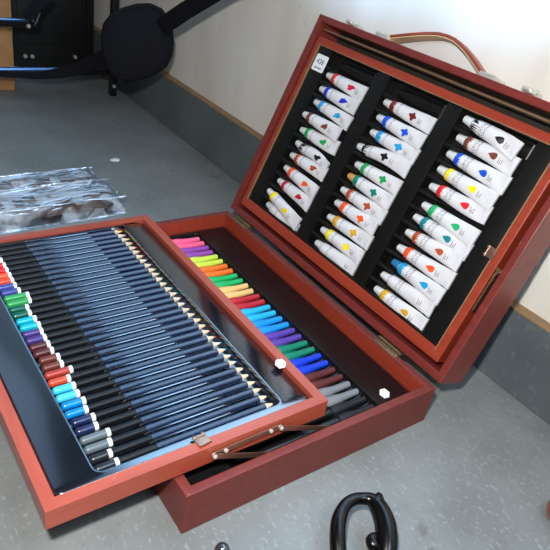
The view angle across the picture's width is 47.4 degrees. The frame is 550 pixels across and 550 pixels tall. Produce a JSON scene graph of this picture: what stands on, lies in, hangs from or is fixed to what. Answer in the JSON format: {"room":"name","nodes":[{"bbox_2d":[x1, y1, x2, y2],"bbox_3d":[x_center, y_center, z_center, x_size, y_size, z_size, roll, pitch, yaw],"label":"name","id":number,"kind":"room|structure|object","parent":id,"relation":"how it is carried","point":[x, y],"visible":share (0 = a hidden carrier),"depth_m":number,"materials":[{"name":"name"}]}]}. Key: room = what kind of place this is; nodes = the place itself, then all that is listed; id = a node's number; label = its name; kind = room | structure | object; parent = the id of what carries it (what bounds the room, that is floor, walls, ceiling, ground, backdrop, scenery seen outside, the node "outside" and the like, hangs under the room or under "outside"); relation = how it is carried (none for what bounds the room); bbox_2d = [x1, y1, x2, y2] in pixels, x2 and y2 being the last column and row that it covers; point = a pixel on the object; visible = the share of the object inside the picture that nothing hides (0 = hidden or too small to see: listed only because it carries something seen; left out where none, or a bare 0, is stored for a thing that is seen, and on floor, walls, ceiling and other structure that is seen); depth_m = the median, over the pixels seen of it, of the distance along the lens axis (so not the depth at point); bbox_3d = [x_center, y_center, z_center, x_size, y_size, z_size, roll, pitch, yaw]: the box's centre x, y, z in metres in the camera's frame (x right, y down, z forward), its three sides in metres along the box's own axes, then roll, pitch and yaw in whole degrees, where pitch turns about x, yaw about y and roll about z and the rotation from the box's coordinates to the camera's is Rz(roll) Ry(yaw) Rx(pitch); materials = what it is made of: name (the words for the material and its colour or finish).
{"room":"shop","nodes":[
{"label":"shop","id":0,"kind":"room"},
{"bbox_2d":[0,75,549,549],"bbox_3d":[-0.823,0.332,0.140,2.546,0.050,4.200,-13,39,-34],"label":"floor","id":1,"kind":"structure","parent":0,"point":[473,474],"depth_m":0.64,"materials":[{"name":"concrete"}]},
{"bbox_2d":[0,0,14,89],"bbox_3d":[-0.576,-0.617,1.224,0.112,0.500,0.060,-13,39,-34],"label":"timber post","id":2,"kind":"object","parent":1,"relation":"on","point":[6,38],"visible":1,"depth_m":1.31,"materials":[{"name":"brown wood"}]},
{"bbox_2d":[0,169,98,200],"bbox_3d":[-0.437,-0.124,0.929,0.364,0.021,0.059,-14,39,-35],"label":"plastic package","id":3,"kind":"object","parent":1,"relation":"on","point":[11,183],"visible":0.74,"depth_m":0.98},
{"bbox_2d":[10,0,93,67],"bbox_3d":[-0.509,-0.772,1.381,0.204,0.620,0.085,-13,39,-34],"label":"equipment case","id":4,"kind":"object","parent":1,"relation":"on","point":[64,35],"visible":0.67,"depth_m":1.48,"materials":[{"name":"black paint"}]},
{"bbox_2d":[0,0,118,95],"bbox_3d":[-0.523,-0.523,1.224,0.452,0.360,0.042,-13,39,-34],"label":"stand","id":5,"kind":"object","parent":1,"relation":"on","point":[114,4],"visible":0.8,"depth_m":1.29,"materials":[{"name":"black paint"}]},
{"bbox_2d":[0,0,220,82],"bbox_3d":[-0.261,-0.450,1.126,0.626,0.329,0.228,22,33,18],"label":"pad","id":6,"kind":"object","parent":5,"relation":"hanging from","point":[137,40],"visible":1,"depth_m":1.11,"materials":[{"name":"black fabric"}]},
{"bbox_2d":[0,181,126,233],"bbox_3d":[-0.387,-0.090,0.879,0.356,0.030,0.077,-15,39,-35],"label":"plastic package","id":7,"kind":"object","parent":1,"relation":"on","point":[70,203],"visible":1,"depth_m":0.92},
{"bbox_2d":[0,14,549,533],"bbox_3d":[-0.031,-0.073,0.654,0.543,0.349,0.420,-13,39,-34],"label":"case","id":8,"kind":"object","parent":1,"relation":"on","point":[203,477],"visible":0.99,"depth_m":0.66,"materials":[{"name":"brown wood"}]},
{"bbox_2d":[0,228,114,247],"bbox_3d":[-0.267,-0.045,0.752,0.170,0.007,0.007,-13,39,-34],"label":"pencil","id":9,"kind":"object","parent":8,"relation":"on","point":[107,229],"visible":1,"depth_m":0.75,"materials":[{"name":"wood"}]},
{"bbox_2d":[0,230,121,251],"bbox_3d":[-0.261,-0.039,0.745,0.170,0.007,0.007,-13,39,-34],"label":"pencil","id":10,"kind":"object","parent":8,"relation":"on","point":[110,232],"visible":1,"depth_m":0.74,"materials":[{"name":"wood"}]},
{"bbox_2d":[0,234,125,256],"bbox_3d":[-0.255,-0.034,0.738,0.170,0.007,0.007,-13,39,-34],"label":"pencil","id":11,"kind":"object","parent":8,"relation":"on","point":[113,236],"visible":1,"depth_m":0.73,"materials":[{"name":"wood"}]},
{"bbox_2d":[0,238,128,262],"bbox_3d":[-0.249,-0.029,0.732,0.170,0.007,0.007,-13,39,-34],"label":"pencil","id":12,"kind":"object","parent":8,"relation":"on","point":[117,240],"visible":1,"depth_m":0.73,"materials":[{"name":"wood"}]},
{"bbox_2d":[0,242,132,267],"bbox_3d":[-0.243,-0.023,0.725,0.170,0.007,0.007,-13,39,-34],"label":"pencil","id":13,"kind":"object","parent":8,"relation":"on","point":[121,244],"visible":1,"depth_m":0.72,"materials":[{"name":"wood"}]},
{"bbox_2d":[0,246,136,273],"bbox_3d":[-0.237,-0.018,0.718,0.170,0.007,0.007,-13,39,-34],"label":"pencil","id":14,"kind":"object","parent":8,"relation":"on","point":[126,248],"visible":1,"depth_m":0.71,"materials":[{"name":"wood"}]},
{"bbox_2d":[0,250,140,278],"bbox_3d":[-0.231,-0.013,0.711,0.170,0.007,0.007,-13,39,-34],"label":"pencil","id":15,"kind":"object","parent":8,"relation":"on","point":[130,252],"visible":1,"depth_m":0.70,"materials":[{"name":"wood"}]},
{"bbox_2d":[0,255,143,284],"bbox_3d":[-0.225,-0.007,0.704,0.170,0.007,0.007,-13,39,-34],"label":"pencil","id":16,"kind":"object","parent":8,"relation":"on","point":[131,257],"visible":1,"depth_m":0.69,"materials":[{"name":"wood"}]},
{"bbox_2d":[0,259,147,291],"bbox_3d":[-0.219,-0.002,0.697,0.170,0.007,0.007,-13,39,-34],"label":"pencil","id":17,"kind":"object","parent":8,"relation":"on","point":[136,261],"visible":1,"depth_m":0.69,"materials":[{"name":"wood"}]},
{"bbox_2d":[1,263,152,296],"bbox_3d":[-0.212,0.004,0.690,0.170,0.007,0.007,-13,39,-34],"label":"pencil","id":18,"kind":"object","parent":8,"relation":"on","point":[17,290],"visible":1,"depth_m":0.68,"materials":[{"name":"wood"}]},
{"bbox_2d":[4,268,155,302],"bbox_3d":[-0.206,0.009,0.683,0.170,0.007,0.007,-13,39,-34],"label":"pencil","id":19,"kind":"object","parent":8,"relation":"on","point":[145,270],"visible":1,"depth_m":0.67,"materials":[{"name":"wood"}]},
{"bbox_2d":[6,272,159,307],"bbox_3d":[-0.201,0.014,0.677,0.170,0.007,0.007,-13,39,-34],"label":"pencil","id":20,"kind":"object","parent":8,"relation":"on","point":[9,304],"visible":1,"depth_m":0.66,"materials":[{"name":"wood"}]},
{"bbox_2d":[9,277,163,313],"bbox_3d":[-0.195,0.020,0.670,0.170,0.007,0.007,-13,39,-34],"label":"pencil","id":21,"kind":"object","parent":8,"relation":"on","point":[58,300],"visible":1,"depth_m":0.66,"materials":[{"name":"wood"}]},
{"bbox_2d":[12,282,167,319],"bbox_3d":[-0.189,0.025,0.662,0.170,0.007,0.007,-13,39,-34],"label":"pencil","id":22,"kind":"object","parent":8,"relation":"on","point":[55,307],"visible":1,"depth_m":0.65,"materials":[{"name":"wood"}]},
{"bbox_2d":[16,287,172,325],"bbox_3d":[-0.183,0.031,0.656,0.170,0.007,0.007,-13,39,-34],"label":"pencil","id":23,"kind":"object","parent":8,"relation":"on","point":[26,320],"visible":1,"depth_m":0.64,"materials":[{"name":"wood"}]},
{"bbox_2d":[19,292,176,331],"bbox_3d":[-0.176,0.036,0.649,0.170,0.007,0.007,-13,39,-34],"label":"pencil","id":24,"kind":"object","parent":8,"relation":"on","point":[65,318],"visible":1,"depth_m":0.64,"materials":[{"name":"wood"}]},
{"bbox_2d":[22,297,180,338],"bbox_3d":[-0.171,0.041,0.642,0.170,0.007,0.007,-13,39,-34],"label":"pencil","id":25,"kind":"object","parent":8,"relation":"on","point":[56,327],"visible":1,"depth_m":0.63,"materials":[{"name":"wood"}]},
{"bbox_2d":[26,302,185,344],"bbox_3d":[-0.165,0.047,0.635,0.170,0.007,0.007,-13,39,-34],"label":"pencil","id":26,"kind":"object","parent":8,"relation":"on","point":[73,330],"visible":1,"depth_m":0.62,"materials":[{"name":"wood"}]},
{"bbox_2d":[29,308,190,351],"bbox_3d":[-0.159,0.052,0.628,0.170,0.007,0.007,-13,39,-34],"label":"pencil","id":27,"kind":"object","parent":8,"relation":"on","point":[58,341],"visible":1,"depth_m":0.61,"materials":[{"name":"wood"}]},
{"bbox_2d":[33,313,195,357],"bbox_3d":[-0.153,0.057,0.622,0.170,0.007,0.007,-13,39,-34],"label":"pencil","id":28,"kind":"object","parent":8,"relation":"on","point":[82,342],"visible":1,"depth_m":0.61,"materials":[{"name":"wood"}]},
{"bbox_2d":[38,318,201,364],"bbox_3d":[-0.145,0.062,0.616,0.170,0.007,0.007,-13,39,-34],"label":"pencil","id":29,"kind":"object","parent":8,"relation":"on","point":[51,358],"visible":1,"depth_m":0.60,"materials":[{"name":"wood"}]},
{"bbox_2d":[42,324,205,371],"bbox_3d":[-0.140,0.068,0.608,0.170,0.007,0.007,-13,39,-34],"label":"pencil","id":30,"kind":"object","parent":8,"relation":"on","point":[88,356],"visible":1,"depth_m":0.59,"materials":[{"name":"wood"}]},
{"bbox_2d":[44,330,210,379],"bbox_3d":[-0.135,0.073,0.601,0.170,0.007,0.007,-13,39,-34],"label":"pencil","id":31,"kind":"object","parent":8,"relation":"on","point":[70,369],"visible":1,"depth_m":0.59,"materials":[{"name":"wood"}]},
{"bbox_2d":[48,336,215,386],"bbox_3d":[-0.129,0.079,0.594,0.170,0.007,0.007,-13,39,-34],"label":"pencil","id":32,"kind":"object","parent":8,"relation":"on","point":[68,378],"visible":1,"depth_m":0.58,"materials":[{"name":"wood"}]},
{"bbox_2d":[52,342,221,394],"bbox_3d":[-0.123,0.084,0.587,0.170,0.007,0.007,-13,39,-34],"label":"pencil","id":33,"kind":"object","parent":8,"relation":"on","point":[74,385],"visible":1,"depth_m":0.57,"materials":[{"name":"wood"}]},
{"bbox_2d":[56,349,225,402],"bbox_3d":[-0.117,0.090,0.580,0.170,0.007,0.007,-13,39,-34],"label":"pencil","id":34,"kind":"object","parent":8,"relation":"on","point":[77,393],"visible":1,"depth_m":0.57,"materials":[{"name":"wood"}]},
{"bbox_2d":[61,354,231,410],"bbox_3d":[-0.111,0.095,0.573,0.170,0.007,0.007,-13,39,-34],"label":"pencil","id":35,"kind":"object","parent":8,"relation":"on","point":[84,400],"visible":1,"depth_m":0.56,"materials":[{"name":"wood"}]},
{"bbox_2d":[64,361,236,418],"bbox_3d":[-0.105,0.101,0.566,0.170,0.007,0.007,-13,39,-34],"label":"pencil","id":36,"kind":"object","parent":8,"relation":"on","point":[85,409],"visible":1,"depth_m":0.55,"materials":[{"name":"wood"}]},
{"bbox_2d":[71,368,243,427],"bbox_3d":[-0.098,0.106,0.560,0.170,0.007,0.007,-13,39,-34],"label":"pencil","id":37,"kind":"object","parent":8,"relation":"on","point":[110,411],"visible":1,"depth_m":0.55,"materials":[{"name":"wood"}]},
{"bbox_2d":[75,374,250,435],"bbox_3d":[-0.092,0.111,0.553,0.170,0.007,0.007,-13,39,-34],"label":"pencil","id":38,"kind":"object","parent":8,"relation":"on","point":[109,421],"visible":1,"depth_m":0.54,"materials":[{"name":"wood"}]},
{"bbox_2d":[0,215,327,529],"bbox_3d":[-0.165,0.049,0.633,0.257,0.022,0.383,-13,39,-34],"label":"tray","id":39,"kind":"object","parent":8,"relation":"on","point":[63,485],"depth_m":0.55,"materials":[{"name":"brown wood"}]},
{"bbox_2d":[79,381,255,444],"bbox_3d":[-0.086,0.117,0.546,0.170,0.007,0.007,-13,39,-34],"label":"pencil","id":40,"kind":"object","parent":8,"relation":"on","point":[107,432],"visible":1,"depth_m":0.53,"materials":[{"name":"wood"}]},
{"bbox_2d":[84,388,261,454],"bbox_3d":[-0.081,0.122,0.539,0.170,0.007,0.007,-13,39,-34],"label":"pencil","id":41,"kind":"object","parent":8,"relation":"on","point":[111,441],"visible":1,"depth_m":0.53,"materials":[{"name":"wood"}]},
{"bbox_2d":[89,395,268,463],"bbox_3d":[-0.075,0.128,0.532,0.170,0.007,0.007,-13,39,-34],"label":"pencil","id":42,"kind":"object","parent":8,"relation":"on","point":[109,453],"visible":1,"depth_m":0.52,"materials":[{"name":"wood"}]},
{"bbox_2d":[93,403,274,470],"bbox_3d":[-0.069,0.133,0.525,0.170,0.007,0.007,-13,39,-34],"label":"pencil","id":43,"kind":"object","parent":8,"relation":"on","point":[119,460],"visible":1,"depth_m":0.51,"materials":[{"name":"wood"}]},
{"bbox_2d":[194,259,222,266],"bbox_3d":[-0.131,-0.005,0.807,0.146,0.012,0.012,-13,39,-34],"label":"pen","id":44,"kind":"object","parent":8,"relation":"in","point":[218,261],"visible":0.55,"depth_m":0.83,"materials":[{"name":"yellow plastic"}]},
{"bbox_2d":[199,264,227,271],"bbox_3d":[-0.124,0.002,0.798,0.146,0.012,0.012,-13,39,-34],"label":"pen","id":45,"kind":"object","parent":8,"relation":"in","point":[221,266],"visible":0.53,"depth_m":0.82,"materials":[{"name":"orange plastic"}]},
{"bbox_2d":[204,268,232,276],"bbox_3d":[-0.116,0.008,0.790,0.146,0.012,0.012,-13,39,-34],"label":"pen","id":46,"kind":"object","parent":8,"relation":"in","point":[226,271],"visible":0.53,"depth_m":0.82,"materials":[{"name":"orange plastic"}]},
{"bbox_2d":[208,273,237,281],"bbox_3d":[-0.110,0.015,0.782,0.146,0.012,0.012,-13,39,-34],"label":"pen","id":47,"kind":"object","parent":8,"relation":"in","point":[230,276],"visible":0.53,"depth_m":0.81,"materials":[{"name":"green plastic"}]},
{"bbox_2d":[213,278,242,287],"bbox_3d":[-0.102,0.021,0.774,0.146,0.012,0.012,-13,39,-34],"label":"pen","id":48,"kind":"object","parent":8,"relation":"in","point":[218,284],"visible":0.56,"depth_m":0.80,"materials":[{"name":"green plastic"}]},
{"bbox_2d":[219,283,247,292],"bbox_3d":[-0.095,0.028,0.766,0.146,0.012,0.012,-13,39,-34],"label":"pen","id":49,"kind":"object","parent":8,"relation":"in","point":[239,287],"visible":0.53,"depth_m":0.79,"materials":[{"name":"beige plastic"}]},
{"bbox_2d":[224,288,253,297],"bbox_3d":[-0.088,0.034,0.757,0.146,0.012,0.012,-13,39,-34],"label":"pen","id":50,"kind":"object","parent":8,"relation":"in","point":[241,293],"visible":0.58,"depth_m":0.78,"materials":[{"name":"beige plastic"}]},
{"bbox_2d":[229,294,259,303],"bbox_3d":[-0.080,0.041,0.749,0.146,0.012,0.012,-13,38,-34],"label":"pen","id":51,"kind":"object","parent":8,"relation":"in","point":[235,300],"visible":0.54,"depth_m":0.78,"materials":[{"name":"red plastic"}]},
{"bbox_2d":[235,299,264,308],"bbox_3d":[-0.073,0.047,0.740,0.146,0.012,0.012,-14,39,-34],"label":"pen","id":52,"kind":"object","parent":8,"relation":"in","point":[252,304],"visible":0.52,"depth_m":0.77,"materials":[{"name":"red plastic"}]},
{"bbox_2d":[240,304,269,314],"bbox_3d":[-0.066,0.054,0.732,0.146,0.012,0.012,-13,39,-34],"label":"pen","id":53,"kind":"object","parent":8,"relation":"in","point":[255,310],"visible":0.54,"depth_m":0.76,"materials":[{"name":"blue plastic"}]},
{"bbox_2d":[245,310,275,321],"bbox_3d":[-0.059,0.060,0.724,0.146,0.012,0.012,-13,38,-34],"label":"pen","id":54,"kind":"object","parent":8,"relation":"in","point":[252,317],"visible":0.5,"depth_m":0.75,"materials":[{"name":"blue plastic"}]},
{"bbox_2d":[252,316,281,327],"bbox_3d":[-0.052,0.067,0.716,0.146,0.012,0.012,-13,39,-34],"label":"pen","id":55,"kind":"object","parent":8,"relation":"in","point":[266,322],"visible":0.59,"depth_m":0.74,"materials":[{"name":"blue plastic"}]},
{"bbox_2d":[258,322,288,333],"bbox_3d":[-0.044,0.073,0.708,0.146,0.012,0.012,-13,39,-34],"label":"pen","id":56,"kind":"object","parent":8,"relation":"in","point":[272,328],"visible":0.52,"depth_m":0.73,"materials":[{"name":"blue plastic"}]},
{"bbox_2d":[264,327,294,339],"bbox_3d":[-0.037,0.079,0.700,0.146,0.012,0.012,-13,39,-34],"label":"pen","id":57,"kind":"object","parent":8,"relation":"in","point":[278,334],"visible":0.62,"depth_m":0.72,"materials":[{"name":"purple paint"}]},
{"bbox_2d":[266,202,299,230],"bbox_3d":[0.009,-0.078,0.865,0.015,0.020,0.074,-10,37,-30],"label":"paint tube","id":58,"kind":"object","parent":8,"relation":"in","point":[270,206],"visible":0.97,"depth_m":0.86,"materials":[{"name":"white plastic"}]},
{"bbox_2d":[267,188,301,230],"bbox_3d":[0.011,-0.091,0.860,0.015,0.026,0.085,-11,38,-32],"label":"paint tube","id":59,"kind":"object","parent":8,"relation":"in","point":[292,218],"visible":1,"depth_m":0.85,"materials":[{"name":"white plastic"}]},
{"bbox_2d":[270,334,301,346],"bbox_3d":[-0.030,0.086,0.691,0.146,0.012,0.012,-13,39,-34],"label":"pen","id":60,"kind":"object","parent":8,"relation":"in","point":[286,340],"visible":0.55,"depth_m":0.72,"materials":[{"name":"purple paint"}]},
{"bbox_2d":[277,340,307,352],"bbox_3d":[-0.023,0.092,0.683,0.146,0.012,0.012,-13,39,-34],"label":"pen","id":61,"kind":"object","parent":8,"relation":"in","point":[294,346],"visible":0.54,"depth_m":0.71,"materials":[{"name":"green paint"}]},
{"bbox_2d":[277,178,313,211],"bbox_3d":[0.025,-0.111,0.852,0.015,0.019,0.076,-10,37,-30],"label":"paint tube","id":62,"kind":"object","parent":8,"relation":"in","point":[302,199],"visible":1,"depth_m":0.84,"materials":[{"name":"white plastic"}]},
{"bbox_2d":[283,346,314,359],"bbox_3d":[-0.015,0.099,0.675,0.146,0.012,0.012,-13,39,-34],"label":"pen","id":63,"kind":"object","parent":8,"relation":"in","point":[291,355],"visible":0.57,"depth_m":0.70,"materials":[{"name":"green paint"}]},
{"bbox_2d":[284,165,319,199],"bbox_3d":[0.033,-0.127,0.846,0.015,0.020,0.077,-9,36,-29],"label":"paint tube","id":64,"kind":"object","parent":8,"relation":"in","point":[309,187],"visible":1,"depth_m":0.84,"materials":[{"name":"white plastic"}]},
{"bbox_2d":[289,353,321,366],"bbox_3d":[-0.008,0.105,0.666,0.146,0.012,0.012,-13,39,-34],"label":"pen","id":65,"kind":"object","parent":8,"relation":"in","point":[297,362],"visible":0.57,"depth_m":0.69,"materials":[{"name":"blue paint"}]},
{"bbox_2d":[247,396,365,448],"bbox_3d":[0.035,0.144,0.617,0.146,0.012,0.012,-13,38,-34],"label":"pen","id":66,"kind":"object","parent":8,"relation":"in","point":[332,411],"visible":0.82,"depth_m":0.63,"materials":[{"name":"black paint"}]},
{"bbox_2d":[290,152,328,181],"bbox_3d":[0.043,-0.148,0.839,0.015,0.019,0.076,-11,37,-32],"label":"paint tube","id":67,"kind":"object","parent":8,"relation":"in","point":[307,164],"visible":1,"depth_m":0.83,"materials":[{"name":"white plastic"}]},
{"bbox_2d":[296,360,327,373],"bbox_3d":[-0.002,0.112,0.658,0.146,0.012,0.012,-13,39,-34],"label":"pen","id":68,"kind":"object","parent":8,"relation":"in","point":[304,369],"visible":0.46,"depth_m":0.68,"materials":[{"name":"blue paint"}]},
{"bbox_2d":[295,140,329,172],"bbox_3d":[0.048,-0.160,0.836,0.015,0.020,0.074,-8,36,-28],"label":"paint tube","id":69,"kind":"object","parent":8,"relation":"in","point":[304,148],"visible":1,"depth_m":0.83,"materials":[{"name":"white plastic"}]},
{"bbox_2d":[255,404,373,457],"bbox_3d":[0.042,0.150,0.609,0.146,0.012,0.012,-13,38,-34],"label":"pen","id":70,"kind":"object","parent":8,"relation":"in","point":[345,415],"visible":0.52,"depth_m":0.60,"materials":[{"name":"black paint"}]},
{"bbox_2d":[303,367,334,381],"bbox_3d":[0.006,0.118,0.650,0.146,0.012,0.012,-13,39,-34],"label":"pen","id":71,"kind":"object","parent":8,"relation":"in","point":[312,376],"visible":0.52,"depth_m":0.67,"materials":[{"name":"brown paint"}]},
{"bbox_2d":[300,127,340,155],"bbox_3d":[0.058,-0.181,0.830,0.015,0.020,0.078,-11,37,-32],"label":"paint tube","id":72,"kind":"object","parent":8,"relation":"in","point":[325,143],"visible":1,"depth_m":0.82,"materials":[{"name":"white plastic"}]},
{"bbox_2d":[302,111,342,141],"bbox_3d":[0.060,-0.199,0.827,0.015,0.019,0.080,-12,38,-33],"label":"paint tube","id":73,"kind":"object","parent":8,"relation":"in","point":[331,130],"visible":1,"depth_m":0.82,"materials":[{"name":"white plastic"}]},
{"bbox_2d":[311,374,342,388],"bbox_3d":[0.013,0.125,0.641,0.146,0.012,0.012,-13,39,-34],"label":"pen","id":74,"kind":"object","parent":8,"relation":"in","point":[321,383],"visible":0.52,"depth_m":0.67,"materials":[{"name":"brown paint"}]},
{"bbox_2d":[313,99,353,130],"bbox_3d":[0.073,-0.211,0.820,0.015,0.020,0.077,-10,37,-30],"label":"paint tube","id":75,"kind":"object","parent":8,"relation":"in","point":[341,118],"visible":1,"depth_m":0.81,"materials":[{"name":"white plastic"}]},
{"bbox_2d":[318,381,350,396],"bbox_3d":[0.020,0.131,0.633,0.146,0.012,0.012,-13,39,-34],"label":"pen","id":76,"kind":"object","parent":8,"relation":"in","point":[326,391],"visible":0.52,"depth_m":0.66,"materials":[{"name":"grey paint"}]},
{"bbox_2d":[315,240,358,275],"bbox_3d":[0.076,-0.024,0.788,0.015,0.019,0.077,-13,39,-34],"label":"paint tube","id":77,"kind":"object","parent":8,"relation":"in","point":[339,258],"visible":1,"depth_m":0.78,"materials":[{"name":"white plastic"}]},
{"bbox_2d":[319,86,360,114],"bbox_3d":[0.082,-0.229,0.814,0.015,0.019,0.077,-11,37,-32],"label":"paint tube","id":78,"kind":"object","parent":8,"relation":"in","point":[347,103],"visible":1,"depth_m":0.81,"materials":[{"name":"white plastic"}]},
{"bbox_2d":[326,388,358,408],"bbox_3d":[0.028,0.137,0.625,0.146,0.012,0.012,-13,39,-34],"label":"pen","id":79,"kind":"object","parent":8,"relation":"in","point":[337,398],"visible":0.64,"depth_m":0.65,"materials":[{"name":"grey paint"}]},
{"bbox_2d":[320,227,365,264],"bbox_3d":[0.084,-0.041,0.782,0.015,0.019,0.079,-14,39,-35],"label":"paint tube","id":80,"kind":"object","parent":8,"relation":"in","point":[351,250],"visible":1,"depth_m":0.77,"materials":[{"name":"white plastic"}]},
{"bbox_2d":[326,72,368,101],"bbox_3d":[0.090,-0.245,0.809,0.015,0.019,0.076,-10,37,-31],"label":"paint tube","id":81,"kind":"object","parent":8,"relation":"in","point":[358,91],"visible":1,"depth_m":0.80,"materials":[{"name":"white plastic"}]},
{"bbox_2d":[327,214,374,250],"bbox_3d":[0.092,-0.058,0.777,0.015,0.019,0.080,-15,40,-36],"label":"paint tube","id":82,"kind":"object","parent":8,"relation":"in","point":[358,235],"visible":1,"depth_m":0.77,"materials":[{"name":"white plastic"}]},
{"bbox_2d":[334,199,379,235],"bbox_3d":[0.098,-0.074,0.771,0.015,0.019,0.078,-10,37,-31],"label":"paint tube","id":83,"kind":"object","parent":8,"relation":"in","point":[369,224],"visible":1,"depth_m":0.76,"materials":[{"name":"white plastic"}]},
{"bbox_2d":[340,186,388,224],"bbox_3d":[0.107,-0.088,0.767,0.015,0.019,0.080,-12,38,-33],"label":"paint tube","id":84,"kind":"object","parent":8,"relation":"in","point":[363,203],"visible":1,"depth_m":0.76,"materials":[{"name":"white plastic"}]},
{"bbox_2d":[347,173,395,210],"bbox_3d":[0.115,-0.104,0.762,0.015,0.019,0.080,-13,38,-33],"label":"paint tube","id":85,"kind":"object","parent":8,"relation":"in","point":[384,199],"visible":1,"depth_m":0.75,"materials":[{"name":"white plastic"}]},
{"bbox_2d":[354,161,403,195],"bbox_3d":[0.123,-0.120,0.755,0.015,0.019,0.078,-11,37,-31],"label":"paint tube","id":86,"kind":"object","parent":8,"relation":"in","point":[388,182],"visible":1,"depth_m":0.75,"materials":[{"name":"white plastic"}]},
{"bbox_2d":[357,143,412,178],"bbox_3d":[0.130,-0.142,0.753,0.015,0.020,0.090,-14,39,-35],"label":"paint tube","id":87,"kind":"object","parent":8,"relation":"in","point":[397,163],"visible":1,"depth_m":0.74,"materials":[{"name":"white plastic"}]},
{"bbox_2d":[370,129,421,164],"bbox_3d":[0.140,-0.155,0.745,0.015,0.019,0.080,-12,38,-32],"label":"paint tube","id":88,"kind":"object","parent":8,"relation":"in","point":[395,145],"visible":1,"depth_m":0.74,"materials":[{"name":"white plastic"}]},
{"bbox_2d":[373,285,429,330],"bbox_3d":[0.141,0.036,0.712,0.015,0.020,0.082,-13,38,-33],"label":"paint tube","id":89,"kind":"object","parent":8,"relation":"in","point":[415,317],"visible":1,"depth_m":0.70,"materials":[{"name":"white plastic"}]},
{"bbox_2d":[376,114,427,150],"bbox_3d":[0.147,-0.171,0.740,0.015,0.019,0.080,-12,38,-33],"label":"paint tube","id":90,"kind":"object","parent":8,"relation":"in","point":[413,137],"visible":1,"depth_m":0.73,"materials":[{"name":"white plastic"}]},
{"bbox_2d":[380,271,435,317],"bbox_3d":[0.148,0.017,0.707,0.014,0.020,0.081,-11,38,-32],"label":"paint tube","id":91,"kind":"object","parent":8,"relation":"in","point":[407,291],"visible":1,"depth_m":0.70,"materials":[{"name":"white plastic"}]},
{"bbox_2d":[383,99,437,134],"bbox_3d":[0.156,-0.188,0.735,0.015,0.019,0.082,-12,38,-32],"label":"paint tube","id":92,"kind":"object","parent":8,"relation":"in","point":[424,122],"visible":1,"depth_m":0.73,"materials":[{"name":"white plastic"}]},
{"bbox_2d":[391,259,446,305],"bbox_3d":[0.158,0.005,0.700,0.015,0.020,0.078,-13,38,-33],"label":"paint tube","id":93,"kind":"object","parent":8,"relation":"in","point":[432,290],"visible":1,"depth_m":0.69,"materials":[{"name":"white plastic"}]},
{"bbox_2d":[396,244,457,289],"bbox_3d":[0.167,-0.014,0.696,0.015,0.020,0.083,-15,40,-36],"label":"paint tube","id":94,"kind":"object","parent":8,"relation":"in","point":[444,276],"visible":1,"depth_m":0.69,"materials":[{"name":"white plastic"}]},
{"bbox_2d":[405,229,464,271],"bbox_3d":[0.174,-0.032,0.690,0.015,0.021,0.081,-15,39,-35],"label":"paint tube","id":95,"kind":"object","parent":8,"relation":"in","point":[452,259],"visible":1,"depth_m":0.68,"materials":[{"name":"white plastic"}]},
{"bbox_2d":[413,213,474,260],"bbox_3d":[0.182,-0.044,0.686,0.015,0.020,0.083,-14,39,-35],"label":"paint tube","id":96,"kind":"object","parent":8,"relation":"in","point":[426,224],"visible":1,"depth_m":0.68,"materials":[{"name":"white plastic"}]},
{"bbox_2d":[421,202,481,247],"bbox_3d":[0.189,-0.058,0.681,0.015,0.020,0.080,-12,38,-33],"label":"paint tube","id":97,"kind":"object","parent":8,"relation":"in","point":[463,231],"visible":1,"depth_m":0.67,"materials":[{"name":"white plastic"}]},
{"bbox_2d":[429,183,493,224],"bbox_3d":[0.198,-0.081,0.675,0.015,0.021,0.082,-14,39,-34],"label":"paint tube","id":98,"kind":"object","parent":8,"relation":"in","point":[465,205],"visible":1,"depth_m":0.67,"materials":[{"name":"white plastic"}]},
{"bbox_2d":[437,165,499,210],"bbox_3d":[0.204,-0.095,0.672,0.015,0.020,0.082,-13,38,-34],"label":"paint tube","id":99,"kind":"object","parent":8,"relation":"in","point":[481,194],"visible":1,"depth_m":0.66,"materials":[{"name":"white plastic"}]},
{"bbox_2d":[446,150,512,194],"bbox_3d":[0.214,-0.111,0.666,0.015,0.020,0.084,-14,39,-35],"label":"paint tube","id":100,"kind":"object","parent":8,"relation":"in","point":[496,180],"visible":1,"depth_m":0.66,"materials":[{"name":"white plastic"}]},
{"bbox_2d":[456,134,521,176],"bbox_3d":[0.222,-0.129,0.660,0.015,0.020,0.081,-12,38,-33],"label":"paint tube","id":101,"kind":"object","parent":8,"relation":"in","point":[485,151],"visible":1,"depth_m":0.65,"materials":[{"name":"white plastic"}]},
{"bbox_2d":[463,116,524,160],"bbox_3d":[0.224,-0.144,0.655,0.015,0.023,0.078,-9,37,-30],"label":"paint tube","id":102,"kind":"object","parent":8,"relation":"in","point":[507,144],"visible":1,"depth_m":0.65,"materials":[{"name":"white plastic"}]},
{"bbox_2d":[329,492,397,549],"bbox_3d":[0.072,0.220,0.512,0.059,0.037,0.084,5,32,-9],"label":"handle","id":103,"kind":"object","parent":1,"relation":"on","point":[385,536],"visible":1,"depth_m":0.52,"materials":[{"name":"black paint"}]},
{"bbox_2d":[94,0,549,322],"bbox_3d":[0.438,-0.929,0.256,0.100,2.450,4.200,-13,39,-34],"label":"wall","id":104,"kind":"structure","parent":0,"point":[241,56],"depth_m":0.92,"materials":[{"name":"white paint"}]},
{"bbox_2d":[93,30,549,424],"bbox_3d":[0.212,0.029,0.807,0.014,0.098,4.200,-13,39,-34],"label":"baseboard","id":105,"kind":"structure","parent":104,"relation":"attached to","point":[516,356],"depth_m":1.10,"materials":[{"name":"plastic"}]},
{"bbox_2d":[94,25,549,333],"bbox_3d":[0.220,-0.014,0.780,0.016,0.003,4.200,-13,39,-34],"label":"trim","id":106,"kind":"structure","parent":104,"relation":"attached to","point":[515,305],"depth_m":1.09,"materials":[{"name":"beige wood"}]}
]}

